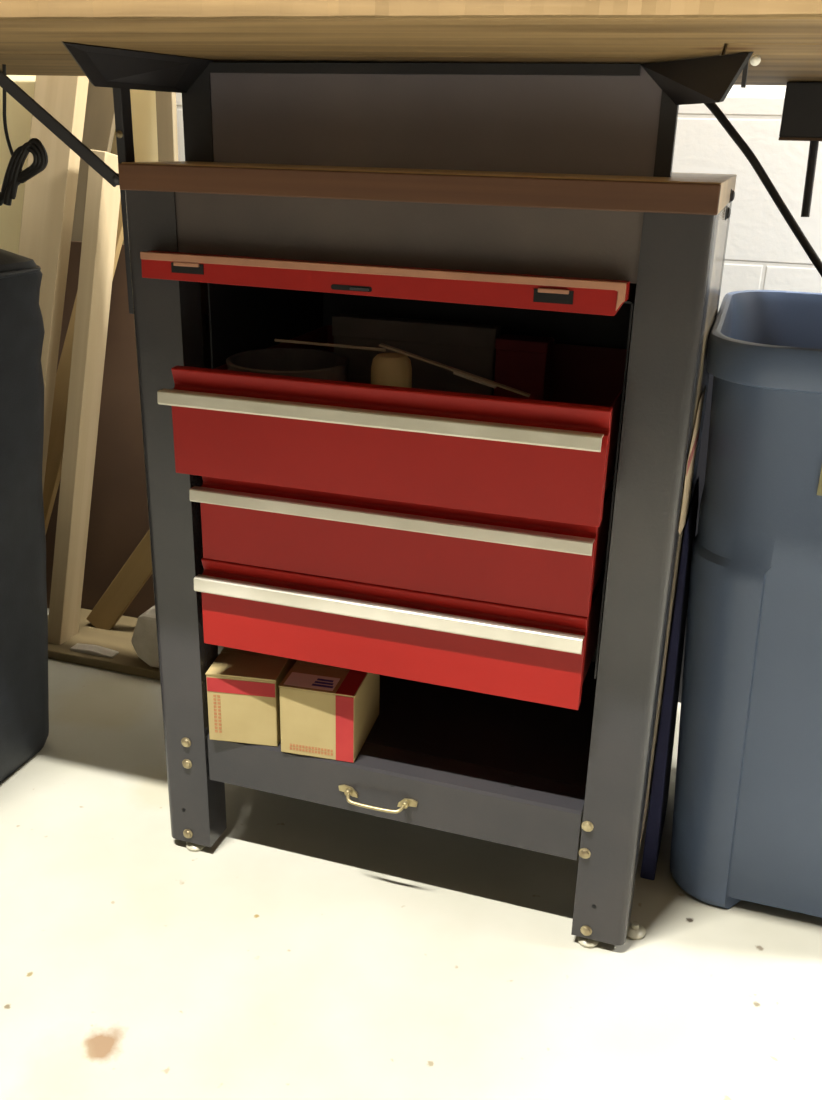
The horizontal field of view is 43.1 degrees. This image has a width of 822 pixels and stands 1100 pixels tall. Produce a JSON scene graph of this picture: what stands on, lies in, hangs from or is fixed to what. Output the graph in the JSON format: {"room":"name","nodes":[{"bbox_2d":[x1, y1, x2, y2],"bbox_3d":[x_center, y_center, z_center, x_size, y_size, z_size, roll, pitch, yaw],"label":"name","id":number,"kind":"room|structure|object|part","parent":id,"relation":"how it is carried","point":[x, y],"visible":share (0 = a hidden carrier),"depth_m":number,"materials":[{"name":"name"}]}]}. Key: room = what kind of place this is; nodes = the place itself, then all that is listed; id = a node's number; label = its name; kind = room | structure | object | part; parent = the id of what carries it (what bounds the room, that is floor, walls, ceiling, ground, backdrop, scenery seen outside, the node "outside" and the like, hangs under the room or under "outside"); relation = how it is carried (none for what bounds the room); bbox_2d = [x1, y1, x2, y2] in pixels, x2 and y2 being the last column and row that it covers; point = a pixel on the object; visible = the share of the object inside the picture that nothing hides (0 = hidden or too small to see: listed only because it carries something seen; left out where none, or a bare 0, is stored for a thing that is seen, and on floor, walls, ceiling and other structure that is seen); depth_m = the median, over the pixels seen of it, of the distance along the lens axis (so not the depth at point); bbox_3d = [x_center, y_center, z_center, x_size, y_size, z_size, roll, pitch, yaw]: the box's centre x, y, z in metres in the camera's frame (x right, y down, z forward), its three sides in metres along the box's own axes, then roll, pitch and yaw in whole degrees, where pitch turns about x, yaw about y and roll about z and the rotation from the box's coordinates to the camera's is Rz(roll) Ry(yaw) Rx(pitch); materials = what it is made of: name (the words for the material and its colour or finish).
{"room":"workshop","nodes":[
{"label":"workshop","id":0,"kind":"room"},
{"bbox_2d":[0,608,821,1099],"bbox_3d":[-0.429,0.908,0.218,5.400,0.100,4.100,8,22,16],"label":"floor","id":1,"kind":"structure","parent":0,"point":[313,951],"depth_m":1.21,"materials":[{"name":"paint"}]},
{"bbox_2d":[0,249,48,782],"bbox_3d":[-0.766,-0.019,1.377,0.493,0.764,0.390,8,22,16],"label":"trash can","id":2,"kind":"object","parent":1,"relation":"on","point":[24,692],"visible":1,"depth_m":1.42,"materials":[{"name":"plastic"}]},
{"bbox_2d":[18,75,88,488],"bbox_3d":[-0.651,-0.421,1.819,0.324,1.214,0.083,-13,26,-33],"label":"wooden board","id":3,"kind":"object","parent":1,"relation":"on","point":[49,200],"visible":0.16,"depth_m":1.76,"materials":[{"name":"brown wood"}]},
{"bbox_2d":[0,75,157,253],"bbox_3d":[-0.813,-0.464,2.021,0.800,1.120,0.004,8,22,16],"label":"panel","id":4,"kind":"object","parent":1,"relation":"on","point":[143,102],"visible":0.02,"depth_m":1.86,"materials":[{"name":"beige wood"}]},
{"bbox_2d":[43,196,123,534],"bbox_3d":[-0.640,-0.255,1.912,0.331,0.837,0.034,-1,21,-5],"label":"stud","id":5,"kind":"object","parent":1,"relation":"on","point":[59,410],"visible":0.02,"depth_m":1.91,"materials":[{"name":"yellow wood"}]},
{"bbox_2d":[71,81,114,241],"bbox_3d":[-0.684,-0.434,1.953,0.466,1.157,0.027,6,22,11],"label":"plywood board","id":6,"kind":"object","parent":1,"relation":"on","point":[99,122],"visible":0.02,"depth_m":1.80,"materials":[{"name":"beige wood"}]},
{"bbox_2d":[46,241,154,617],"bbox_3d":[-0.490,-0.192,1.917,0.475,0.708,0.075,8,22,16],"label":"sheet","id":7,"kind":"object","parent":1,"relation":"on","point":[118,519],"visible":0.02,"depth_m":1.94,"materials":[{"name":"brown wood"}]},
{"bbox_2d":[48,608,159,679],"bbox_3d":[-0.508,0.175,1.920,0.432,0.018,0.176,8,22,16],"label":"plank","id":8,"kind":"object","parent":1,"relation":"on","point":[119,638],"visible":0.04,"depth_m":1.88,"materials":[{"name":"beige wood"}]},
{"bbox_2d":[48,150,120,644],"bbox_3d":[-0.573,-0.245,1.822,0.226,0.853,0.052,-17,28,-40],"label":"stud","id":9,"kind":"object","parent":8,"relation":"on","point":[102,203],"visible":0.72,"depth_m":1.80,"materials":[{"name":"brown wood"}]},
{"bbox_2d":[70,643,118,657],"bbox_3d":[-0.569,0.179,1.869,0.087,0.008,0.022,8,22,16],"label":"wood sliver","id":10,"kind":"object","parent":8,"relation":"on","point":[83,648],"visible":1,"depth_m":1.86,"materials":[{"name":"beige wood"}]},
{"bbox_2d":[86,530,151,629],"bbox_3d":[-0.445,-0.032,1.879,0.330,0.430,0.023,4,22,6],"label":"batten","id":11,"kind":"object","parent":8,"relation":"on","point":[137,570],"visible":0.24,"depth_m":1.93,"materials":[{"name":"brown wood"}]},
{"bbox_2d":[131,606,158,667],"bbox_3d":[-0.438,0.152,1.823,0.091,0.100,0.053,8,22,16],"label":"chunk","id":12,"kind":"object","parent":8,"relation":"on","point":[144,638],"visible":0.48,"depth_m":1.80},
{"bbox_2d":[155,91,177,161],"bbox_3d":[-0.428,-0.367,1.895,0.033,1.050,0.015,9,21,16],"label":"batten","id":13,"kind":"object","parent":1,"relation":"on","point":[166,110],"visible":0.02,"depth_m":1.76,"materials":[{"name":"beige wood"}]},
{"bbox_2d":[0,70,736,947],"bbox_3d":[-0.043,-0.086,1.317,0.802,0.967,0.405,8,22,16],"label":"cabinet frame","id":14,"kind":"object","parent":1,"relation":"on","point":[517,773],"visible":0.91,"depth_m":1.10,"materials":[{"name":"grey metal"}]},
{"bbox_3d":[-0.274,-0.003,1.258,0.063,0.817,0.062,8,22,16],"label":"post","id":15,"kind":"part","parent":14,"relation":"part of","materials":[{"name":"grey metal"}]},
{"bbox_3d":[-0.251,-0.102,1.394,0.003,0.731,0.260,8,22,16],"label":"panel","id":16,"kind":"part","parent":14,"relation":"part of","materials":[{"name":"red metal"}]},
{"bbox_2d":[205,647,296,745],"bbox_3d":[-0.198,0.175,1.332,0.088,0.094,0.121,4,22,8],"label":"carton","id":17,"kind":"object","parent":14,"relation":"on","point":[243,690],"visible":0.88,"depth_m":1.28,"materials":[{"name":"beige cardboard"}]},
{"bbox_2d":[279,660,379,762],"bbox_3d":[-0.100,0.189,1.306,0.094,0.093,0.121,6,22,12],"label":"carton","id":18,"kind":"object","parent":14,"relation":"on","point":[328,712],"visible":0.95,"depth_m":1.26,"materials":[{"name":"cardboard"}]},
{"bbox_2d":[312,678,333,687],"bbox_3d":[-0.104,0.160,1.251,0.026,0.001,0.018,6,22,12],"label":"print","id":19,"kind":"object","parent":18,"relation":"on","point":[316,682],"depth_m":1.25,"materials":[{"name":"blue"}]},
{"bbox_3d":[-0.077,0.294,1.266,0.025,0.014,0.009,8,22,16],"label":"mounting plate","id":20,"kind":"part","parent":14,"relation":"part of","materials":[{"name":"gold metal"}]},
{"bbox_2d":[140,251,636,709],"bbox_3d":[0.022,-0.126,1.237,0.596,0.443,0.456,8,22,16],"label":"chest","id":21,"kind":"object","parent":14,"relation":"attached to","point":[457,540],"depth_m":1.09,"materials":[{"name":"red metal"}]},
{"bbox_2d":[226,348,348,381],"bbox_3d":[-0.138,-0.165,1.171,0.136,0.100,0.136,8,22,16],"label":"dish","id":22,"kind":"object","parent":21,"relation":"in","point":[293,362],"visible":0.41,"depth_m":1.20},
{"bbox_2d":[274,339,385,350],"bbox_3d":[-0.090,-0.226,1.147,0.128,0.005,0.003,7,22,13],"label":"rod","id":23,"kind":"object","parent":22,"relation":"on","point":[275,340],"visible":1,"depth_m":1.15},
{"bbox_3d":[-0.043,-0.128,1.010,0.455,0.014,0.013,8,22,16],"label":"drawer pull","id":24,"kind":"part","parent":21,"relation":"part of","materials":[{"name":"metal"}]},
{"bbox_3d":[-0.032,-0.274,1.050,0.503,0.031,0.071,8,22,16],"label":"panel","id":25,"kind":"part","parent":21,"relation":"part of","materials":[{"name":"red metal"}]},
{"bbox_3d":[-0.035,0.068,1.131,0.445,0.017,0.013,8,22,16],"label":"drawer pull","id":26,"kind":"part","parent":21,"relation":"part of","materials":[{"name":"metal"}]},
{"bbox_3d":[-0.022,-0.159,1.144,0.046,0.114,0.046,8,22,16],"label":"wooden handle","id":27,"kind":"part","parent":21,"relation":"part of","materials":[{"name":"brown wood"}]},
{"bbox_3d":[-0.032,-0.033,1.097,0.448,0.015,0.013,8,22,16],"label":"drawer pull","id":28,"kind":"part","parent":21,"relation":"part of","materials":[{"name":"metal"}]},
{"bbox_3d":[-0.033,-0.106,1.029,0.450,0.112,0.016,8,22,16],"label":"drawer","id":29,"kind":"part","parent":21,"relation":"part of","materials":[{"name":"red metal"}]},
{"bbox_3d":[-0.030,0.088,1.151,0.443,0.106,0.016,8,22,16],"label":"drawer","id":30,"kind":"part","parent":21,"relation":"part of","materials":[{"name":"red metal"}]},
{"bbox_3d":[-0.025,-0.015,1.116,0.442,0.110,0.016,8,22,16],"label":"drawer","id":31,"kind":"part","parent":21,"relation":"part of","materials":[{"name":"red metal"}]},
{"bbox_2d":[332,313,500,395],"bbox_3d":[0.004,-0.234,1.332,0.216,0.118,0.028,8,22,16],"label":"flat box","id":32,"kind":"object","parent":21,"relation":"in","point":[467,347],"visible":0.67,"depth_m":1.31,"materials":[{"name":"black cardboard"}]},
{"bbox_3d":[0.005,-0.277,1.315,0.216,0.026,0.028,8,22,16],"label":"box lid","id":33,"kind":"part","parent":32,"relation":"part of","materials":[{"name":"black cardboard"}]},
{"bbox_2d":[214,325,626,491],"bbox_3d":[0.029,-0.171,1.213,0.436,0.092,0.394,8,22,16],"label":"tray","id":34,"kind":"object","parent":21,"relation":"on","point":[585,375],"depth_m":1.04,"materials":[{"name":"red metal"}]},
{"bbox_2d":[379,343,529,396],"bbox_3d":[0.046,-0.193,1.116,0.168,0.042,0.011,8,22,16],"label":"folding rule","id":35,"kind":"object","parent":21,"relation":"in","point":[475,378],"visible":1,"depth_m":1.11,"materials":[{"name":"wood"}]},
{"bbox_2d":[494,334,553,400],"bbox_3d":[0.136,-0.204,1.276,0.064,0.110,0.039,8,22,16],"label":"box","id":36,"kind":"object","parent":21,"relation":"in","point":[522,362],"visible":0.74,"depth_m":1.25,"materials":[{"name":"red cardboard"}]},
{"bbox_3d":[0.137,-0.250,1.258,0.064,0.013,0.039,8,22,16],"label":"box lid","id":37,"kind":"part","parent":36,"relation":"part of","materials":[{"name":"red cardboard"}]},
{"bbox_2d":[207,734,585,860],"bbox_3d":[-0.024,0.286,1.279,0.473,0.066,0.053,8,22,16],"label":"drawer","id":38,"kind":"object","parent":14,"relation":"attached to","point":[510,805],"depth_m":1.25,"materials":[{"name":"grey metal"}]},
{"bbox_3d":[-0.005,0.305,1.244,0.025,0.014,0.009,8,22,16],"label":"mounting plate","id":39,"kind":"part","parent":14,"relation":"part of","materials":[{"name":"gold metal"}]},
{"bbox_2d":[61,41,760,176],"bbox_3d":[0.039,-0.461,1.106,0.629,0.108,0.450,8,22,16],"label":"tray","id":40,"kind":"object","parent":14,"relation":"on","point":[589,119],"visible":1,"depth_m":1.09,"materials":[{"name":"black paint"}]},
{"bbox_2d":[0,0,821,216],"bbox_3d":[-0.045,-0.526,1.085,2.350,0.334,0.770,8,22,16],"label":"workbench","id":41,"kind":"object","parent":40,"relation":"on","point":[786,35],"depth_m":0.81,"materials":[{"name":"brown wood"}]},
{"bbox_2d":[0,64,47,205],"bbox_3d":[-0.505,-0.527,1.330,0.090,0.170,0.017,8,22,16],"label":"cord","id":42,"kind":"object","parent":41,"relation":"hanging from","point":[14,176],"visible":0.97,"depth_m":1.33,"materials":[{"name":"black rubber"}]},
{"bbox_2d":[704,103,821,276],"bbox_3d":[0.482,-0.388,1.285,0.308,0.344,0.068,1,21,-2],"label":"power cable","id":43,"kind":"object","parent":41,"relation":"hanging from","point":[715,110],"visible":0.77,"depth_m":1.25,"materials":[{"name":"black rubber"}]},
{"bbox_3d":[0.505,-0.478,1.251,0.125,0.150,0.063,8,22,16],"label":"hanging bracket","id":44,"kind":"part","parent":41,"relation":"part of","materials":[{"name":"black metal"}]},
{"bbox_3d":[0.482,-0.450,1.259,0.012,0.089,0.010,8,22,16],"label":"rod","id":45,"kind":"part","parent":41,"relation":"part of","materials":[{"name":"black metal"}]},
{"bbox_3d":[0.037,-0.501,1.213,0.552,0.103,0.235,8,22,16],"label":"panel","id":46,"kind":"part","parent":40,"relation":"part of","materials":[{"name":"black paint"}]},
{"bbox_3d":[0.093,-0.125,1.475,0.595,0.731,0.002,8,22,16],"label":"panel","id":47,"kind":"part","parent":14,"relation":"part of","materials":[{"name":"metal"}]},
{"bbox_3d":[0.239,0.070,1.105,0.063,0.817,0.062,8,22,16],"label":"post","id":48,"kind":"part","parent":14,"relation":"part of","materials":[{"name":"grey metal"}]},
{"bbox_3d":[0.319,-0.021,1.224,0.003,0.731,0.260,8,22,16],"label":"panel","id":49,"kind":"part","parent":14,"relation":"part of","materials":[{"name":"grey metal"}]},
{"bbox_2d":[678,385,705,533],"bbox_3d":[0.304,-0.086,1.132,0.001,0.157,0.233,8,22,16],"label":"paper sheet","id":50,"kind":"object","parent":14,"relation":"attached to","point":[693,447],"visible":0.95,"depth_m":1.11,"materials":[{"name":"white paper"}]},
{"bbox_3d":[0.341,-0.040,1.391,0.063,0.817,0.062,8,22,16],"label":"post","id":51,"kind":"part","parent":14,"relation":"part of","materials":[{"name":"grey metal"}]},
{"bbox_2d":[640,476,698,879],"bbox_3d":[0.341,0.167,1.342,0.018,0.496,0.180,8,22,16],"label":"flat panel","id":52,"kind":"object","parent":1,"relation":"on","point":[658,797],"visible":1,"depth_m":1.29,"materials":[{"name":"blue plastic"}]},
{"bbox_2d":[678,374,713,702],"bbox_3d":[0.633,-0.002,1.651,0.560,0.600,0.046,8,22,16],"label":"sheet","id":53,"kind":"object","parent":1,"relation":"on","point":[701,471],"visible":0.02,"depth_m":1.66,"materials":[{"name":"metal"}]},
{"bbox_2d":[670,290,821,917],"bbox_3d":[0.607,0.073,1.313,0.515,0.706,0.477,8,22,16],"label":"trash bin","id":54,"kind":"object","parent":1,"relation":"on","point":[747,824],"visible":1,"depth_m":1.17,"materials":[{"name":"blue plastic"}]},
{"bbox_2d":[176,85,821,310],"bbox_3d":[0.226,-0.935,1.535,5.400,2.400,0.100,8,22,16],"label":"wall","id":55,"kind":"structure","parent":0,"point":[763,252],"depth_m":1.53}
]}

